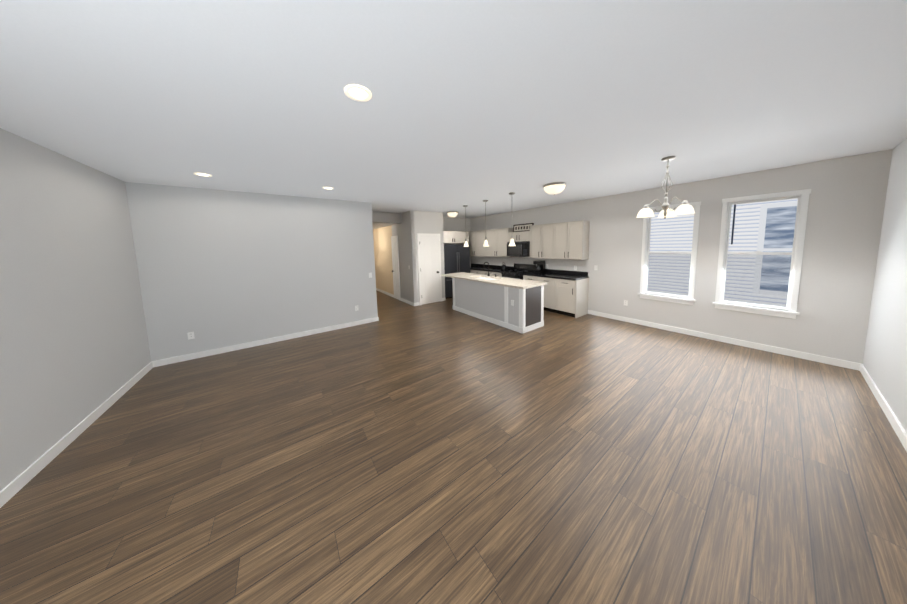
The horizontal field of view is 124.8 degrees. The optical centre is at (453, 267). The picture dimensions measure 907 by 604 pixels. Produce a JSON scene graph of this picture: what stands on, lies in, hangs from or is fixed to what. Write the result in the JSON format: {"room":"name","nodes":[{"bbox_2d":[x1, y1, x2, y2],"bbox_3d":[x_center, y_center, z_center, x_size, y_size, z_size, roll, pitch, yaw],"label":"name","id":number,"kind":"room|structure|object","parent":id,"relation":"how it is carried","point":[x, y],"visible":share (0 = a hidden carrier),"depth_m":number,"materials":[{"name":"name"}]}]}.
{"room":"empty living room","nodes":[
{"label":"empty living room","id":0,"kind":"room"},
{"bbox_2d":[0,128,150,490],"bbox_3d":[-2.808,0.355,0.867,0.150,2.740,6.350,-5,6,-36],"label":"wall","id":1,"kind":"structure","parent":0,"point":[74,348],"depth_m":2.22,"materials":[{"name":"beige paint"}]},
{"bbox_2d":[0,361,155,507],"bbox_3d":[-2.766,1.660,1.112,0.014,0.095,6.160,-5,6,-36],"label":"baseboard","id":2,"kind":"structure","parent":1,"relation":"attached to","point":[9,491],"depth_m":2.12,"materials":[{"name":"white wood"}]},
{"bbox_2d":[125,182,368,360],"bbox_3d":[-3.391,0.040,4.444,3.420,2.740,0.150,-5,6,-36],"label":"wall","id":3,"kind":"structure","parent":0,"point":[220,268],"depth_m":4.12,"materials":[{"name":"beige paint"}]},
{"bbox_2d":[187,332,194,339],"bbox_3d":[-4.227,1.103,3.816,0.070,0.114,0.008,-5,6,-36],"label":"outlet","id":4,"kind":"object","parent":3,"relation":"attached to","point":[190,335],"visible":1,"depth_m":3.81,"materials":[{"name":"white plastic"}]},
{"bbox_2d":[152,317,375,366],"bbox_3d":[-3.184,1.349,4.603,3.390,0.095,0.034,-5,6,-36],"label":"baseboard","id":5,"kind":"structure","parent":3,"relation":"attached to","point":[196,355],"depth_m":4.27,"materials":[{"name":"white wood"}]},
{"bbox_2d":[365,202,376,318],"bbox_3d":[-3.217,-0.225,7.275,0.150,2.740,4.550,-5,6,-36],"label":"wall","id":6,"kind":"structure","parent":0,"point":[369,248],"depth_m":5.43,"materials":[{"name":"beige paint"}]},
{"bbox_2d":[372,211,401,222],"bbox_3d":[-2.129,-1.437,6.842,1.285,0.300,0.120,-5,6,-36],"label":"wall","id":7,"kind":"structure","parent":0,"point":[385,217],"depth_m":6.89,"materials":[{"name":"beige paint"}]},
{"bbox_2d":[373,210,416,302],"bbox_3d":[-2.264,-0.349,8.373,0.120,2.740,3.880,-5,6,-36],"label":"wall","id":8,"kind":"structure","parent":0,"point":[406,249],"depth_m":7.46,"materials":[{"name":"beige paint"}]},
{"bbox_2d":[376,288,393,297],"bbox_3d":[-2.669,0.933,8.982,0.014,0.095,2.275,-5,6,-36],"label":"baseboard","id":9,"kind":"structure","parent":8,"relation":"attached to","point":[377,289],"depth_m":8.71,"materials":[{"name":"white wood"}]},
{"bbox_2d":[391,236,400,299],"bbox_3d":[-1.920,0.030,7.741,0.110,2.084,0.490,-5,6,-36],"label":"closet door","id":10,"kind":"structure","parent":8,"relation":"in","point":[395,265],"depth_m":7.72,"materials":[{"name":"white wood"}]},
{"bbox_2d":[400,298,415,305],"bbox_3d":[-1.424,1.061,7.269,0.014,0.095,0.969,-5,6,-36],"label":"baseboard","id":11,"kind":"structure","parent":8,"relation":"attached to","point":[406,301],"depth_m":7.18,"materials":[{"name":"white wood"}]},
{"bbox_2d":[414,211,444,303],"bbox_3d":[-0.942,-0.297,7.461,0.990,2.740,0.850,-5,6,-36],"label":"wall","id":12,"kind":"structure","parent":0,"point":[432,222],"depth_m":7.04,"materials":[{"name":"beige paint"}]},
{"bbox_2d":[417,233,441,304],"bbox_3d":[-0.684,0.053,7.078,0.780,2.100,0.110,-5,6,-36],"label":"pantry door","id":13,"kind":"structure","parent":12,"relation":"in","point":[429,265],"depth_m":7.08,"materials":[{"name":"white wood"}]},
{"bbox_2d":[0,290,906,603],"bbox_3d":[-1.142,1.327,5.369,7.950,0.100,11.550,-5,6,-36],"label":"floor","id":14,"kind":"structure","parent":0,"point":[434,452],"depth_m":1.76,"materials":[{"name":"laminate"}]},
{"bbox_2d":[444,244,469,298],"bbox_3d":[-0.076,0.113,8.129,1.090,1.760,0.836,-5,6,-36],"label":"refrigerator","id":15,"kind":"object","parent":14,"relation":"on","point":[456,258],"visible":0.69,"depth_m":7.74,"materials":[{"name":"black metal"}]},
{"bbox_2d":[474,271,493,275],"bbox_3d":[1.212,0.531,8.046,0.598,0.880,0.977,-5,6,-36],"label":"base cabinet","id":16,"kind":"object","parent":14,"relation":"on","point":[475,272],"depth_m":7.77,"materials":[{"name":"wood"}]},
{"bbox_2d":[470,267,505,270],"bbox_3d":[1.064,0.061,8.170,0.625,0.040,2.153,-5,6,-36],"label":"countertop","id":17,"kind":"structure","parent":16,"relation":"on","point":[471,268],"depth_m":8.04,"materials":[{"name":"black stone"}]},
{"bbox_2d":[501,263,506,269],"bbox_3d":[1.598,-0.026,7.441,0.184,0.238,0.238,-5,6,-36],"label":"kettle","id":18,"kind":"object","parent":17,"relation":"on","point":[503,267],"visible":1,"depth_m":7.40,"materials":[{"name":"black metal"}]},
{"bbox_2d":[452,278,543,333],"bbox_3d":[0.947,0.753,5.698,0.748,0.880,2.324,-5,6,-36],"label":"kitchen island","id":19,"kind":"object","parent":14,"relation":"on","point":[516,305],"depth_m":4.99,"materials":[{"name":"grey wood"}]},
{"bbox_2d":[441,274,546,289],"bbox_3d":[0.796,0.284,5.814,0.780,0.040,2.820,-5,6,-36],"label":"island countertop","id":20,"kind":"structure","parent":19,"relation":"on","point":[518,284],"depth_m":5.32,"materials":[{"name":"beige stone"}]},
{"bbox_2d":[494,271,501,276],"bbox_3d":[1.574,0.568,7.548,0.598,0.880,0.489,-5,6,-36],"label":"base cabinet","id":21,"kind":"object","parent":14,"relation":"on","point":[498,273],"depth_m":7.27,"materials":[{"name":"wood"}]},
{"bbox_2d":[501,263,535,279],"bbox_3d":[1.902,0.488,7.003,0.682,1.124,0.756,-5,6,-36],"label":"range","id":22,"kind":"object","parent":14,"relation":"on","point":[517,271],"visible":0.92,"depth_m":6.92,"materials":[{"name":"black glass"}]},
{"bbox_2d":[523,275,557,312],"bbox_3d":[2.465,0.659,6.322,0.598,0.880,1.016,-5,6,-36],"label":"base cabinet","id":23,"kind":"object","parent":14,"relation":"on","point":[551,289],"depth_m":5.93,"materials":[{"name":"wood"}]},
{"bbox_2d":[558,279,588,317],"bbox_3d":[2.857,0.700,5.781,0.598,0.880,0.555,-5,6,-36],"label":"base cabinet","id":24,"kind":"object","parent":14,"relation":"on","point":[565,292],"depth_m":5.55,"materials":[{"name":"wood"}]},
{"bbox_2d":[526,271,588,278],"bbox_3d":[2.572,0.216,6.094,0.625,0.040,1.457,-5,6,-36],"label":"countertop","id":25,"kind":"structure","parent":24,"relation":"on","point":[548,274],"depth_m":5.86,"materials":[{"name":"black stone"}]},
{"bbox_2d":[533,260,544,272],"bbox_3d":[2.355,-0.008,6.541,0.306,0.330,0.200,-5,6,-36],"label":"coffee maker","id":26,"kind":"object","parent":25,"relation":"on","point":[540,267],"visible":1,"depth_m":6.49,"materials":[{"name":"black plastic"}]},
{"bbox_2d":[0,0,906,228],"bbox_3d":[-1.017,-1.332,4.859,7.950,0.400,10.900,-5,6,-36],"label":"ceiling","id":27,"kind":"structure","parent":0,"point":[472,104],"depth_m":1.56,"materials":[{"name":"paint"}]},
{"bbox_2d":[194,173,211,176],"bbox_3d":[-3.285,-1.213,3.109,0.168,0.006,0.168,-5,6,-36],"label":"recessed light","id":28,"kind":"object","parent":27,"relation":"in","point":[204,174],"visible":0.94,"depth_m":3.10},
{"bbox_2d":[344,84,371,100],"bbox_3d":[-0.621,-1.133,1.546,0.168,0.006,0.168,-5,6,-36],"label":"recessed light","id":29,"kind":"object","parent":27,"relation":"in","point":[356,92],"visible":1,"depth_m":1.54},
{"bbox_2d":[447,211,457,217],"bbox_3d":[-0.027,-1.580,7.170,0.352,0.177,0.352,-5,6,-36],"label":"flush ceiling light","id":30,"kind":"object","parent":27,"relation":"attached to","point":[452,214],"visible":1,"depth_m":7.05,"materials":[{"name":"white glass"}]},
{"bbox_2d":[463,205,468,246],"bbox_3d":[0.318,-1.053,6.122,0.148,1.050,0.148,-5,6,-36],"label":"pendant light","id":31,"kind":"object","parent":27,"relation":"hanging from","point":[466,243],"visible":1,"depth_m":6.10,"materials":[{"name":"white glass"}]},
{"bbox_2d":[483,200,488,246],"bbox_3d":[0.743,-1.003,5.469,0.148,1.050,0.148,-5,6,-36],"label":"pendant light","id":32,"kind":"object","parent":27,"relation":"hanging from","point":[485,242],"visible":1,"depth_m":5.46,"materials":[{"name":"white glass"}]},
{"bbox_2d":[509,192,514,245],"bbox_3d":[1.171,-0.947,4.744,0.148,1.050,0.148,-5,6,-36],"label":"pendant light","id":33,"kind":"object","parent":27,"relation":"hanging from","point":[512,243],"visible":1,"depth_m":4.74,"materials":[{"name":"white glass"}]},
{"bbox_2d":[543,182,565,194],"bbox_3d":[1.755,-1.343,4.123,0.372,0.177,0.372,-5,6,-36],"label":"flush ceiling light","id":34,"kind":"object","parent":27,"relation":"attached to","point":[554,188],"visible":1,"depth_m":4.01,"materials":[{"name":"white glass"}]},
{"bbox_2d":[637,156,694,218],"bbox_3d":[2.681,-0.975,2.950,0.511,0.738,0.536,-5,6,-36],"label":"chandelier","id":35,"kind":"object","parent":27,"relation":"hanging from","point":[685,207],"visible":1,"depth_m":2.93,"materials":[{"name":"white glass"}]},
{"bbox_2d":[443,217,470,265],"bbox_3d":[-0.452,-0.401,8.466,2.970,2.740,0.150,-5,6,-36],"label":"wall","id":36,"kind":"structure","parent":0,"point":[450,224],"depth_m":8.70,"materials":[{"name":"beige paint"}]},
{"bbox_2d":[443,231,468,243],"bbox_3d":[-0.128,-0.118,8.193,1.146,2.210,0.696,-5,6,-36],"label":"upper cabinet","id":37,"kind":"object","parent":36,"relation":"attached to","point":[455,237],"visible":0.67,"depth_m":7.97,"materials":[{"name":"white wood"}]},
{"bbox_2d":[470,149,892,363],"bbox_3d":[2.963,-0.272,6.158,0.150,2.740,7.900,-5,6,-36],"label":"wall","id":38,"kind":"structure","parent":0,"point":[846,205],"depth_m":3.60,"materials":[{"name":"beige paint"}]},
{"bbox_2d":[468,230,487,255],"bbox_3d":[0.881,-0.855,8.572,0.318,0.900,1.179,-5,6,-36],"label":"upper cabinet","id":39,"kind":"object","parent":38,"relation":"attached to","point":[476,239],"depth_m":8.36,"materials":[{"name":"white wood"}]},
{"bbox_2d":[484,228,512,255],"bbox_3d":[1.481,-0.794,7.746,0.318,0.900,1.080,-5,6,-36],"label":"upper cabinet","id":40,"kind":"object","parent":38,"relation":"attached to","point":[497,239],"depth_m":7.58,"materials":[{"name":"white wood"}]},
{"bbox_2d":[508,232,527,241],"bbox_3d":[2.008,-0.897,6.977,0.346,0.280,0.766,-5,6,-36],"label":"upper cabinet","id":41,"kind":"object","parent":38,"relation":"attached to","point":[517,236],"depth_m":6.91,"materials":[{"name":"white wood"}]},
{"bbox_2d":[507,241,529,256],"bbox_3d":[1.975,-0.536,6.981,0.447,0.432,0.760,-5,6,-36],"label":"microwave","id":42,"kind":"object","parent":41,"relation":"attached to","point":[520,249],"visible":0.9,"depth_m":6.79,"materials":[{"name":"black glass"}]},
{"bbox_2d":[513,223,533,231],"bbox_3d":[2.046,-1.159,6.986,0.056,0.231,0.710,-5,6,-36],"label":"decorative sign","id":43,"kind":"object","parent":41,"relation":"on","point":[521,227],"visible":0.85,"depth_m":7.00,"materials":[{"name":"brown wood"}]},
{"bbox_2d":[470,263,587,274],"bbox_3d":[1.953,0.035,7.450,0.020,0.100,4.356,-5,6,-36],"label":"backsplash","id":44,"kind":"structure","parent":38,"relation":"attached to","point":[472,265],"depth_m":6.24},
{"bbox_2d":[528,224,555,258],"bbox_3d":[2.470,-0.693,6.384,0.318,0.900,0.760,-5,6,-36],"label":"upper cabinet","id":45,"kind":"object","parent":38,"relation":"attached to","point":[542,237],"depth_m":6.26,"materials":[{"name":"white wood"}]},
{"bbox_2d":[556,220,589,259],"bbox_3d":[2.861,-0.653,5.846,0.318,0.900,0.783,-5,6,-36],"label":"upper cabinet","id":46,"kind":"object","parent":38,"relation":"attached to","point":[565,240],"depth_m":5.63,"materials":[{"name":"white wood"}]},
{"bbox_2d":[638,201,700,304],"bbox_3d":[4.101,-0.253,4.528,0.190,1.823,0.840,-5,6,-36],"label":"window","id":47,"kind":"structure","parent":38,"relation":"in","point":[681,299],"depth_m":4.56,"materials":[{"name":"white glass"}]},
{"bbox_2d":[588,310,859,369],"bbox_3d":[4.246,1.186,4.418,0.014,0.095,3.330,-5,6,-36],"label":"baseboard","id":48,"kind":"structure","parent":38,"relation":"attached to","point":[822,359],"depth_m":3.82,"materials":[{"name":"white wood"}]},
{"bbox_2d":[712,189,810,318],"bbox_3d":[4.717,-0.190,3.680,0.190,1.823,0.840,-5,6,-36],"label":"window","id":49,"kind":"structure","parent":38,"relation":"in","point":[796,253],"depth_m":3.61,"materials":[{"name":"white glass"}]},
{"bbox_2d":[863,138,906,432],"bbox_3d":[2.228,0.250,0.679,7.800,2.740,0.150,-5,6,-36],"label":"wall","id":50,"kind":"structure","parent":0,"point":[885,359],"depth_m":2.48,"materials":[{"name":"beige paint"}]},
{"bbox_2d":[856,363,906,451],"bbox_3d":[2.151,1.567,0.822,7.650,0.095,0.014,-5,6,-36],"label":"baseboard","id":51,"kind":"structure","parent":50,"relation":"attached to","point":[899,430],"depth_m":2.31,"materials":[{"name":"white wood"}]},
{"label":"outside","id":52,"kind":"structure","parent":0,"visible":0},
{"bbox_3d":[17.137,0.559,14.349,32.180,0.100,32.000,-5,6,-36],"label":"ground","id":53,"kind":"structure","parent":52,"visible":0},
{"bbox_2d":[647,198,797,306],"bbox_3d":[9.166,-2.461,8.334,8.050,7.600,24.000,-5,6,-36],"label":"neighbouring house","id":54,"kind":"structure","parent":53,"relation":"on","point":[773,226],"depth_m":5.36,"materials":[{"name":"white"}]}
]}

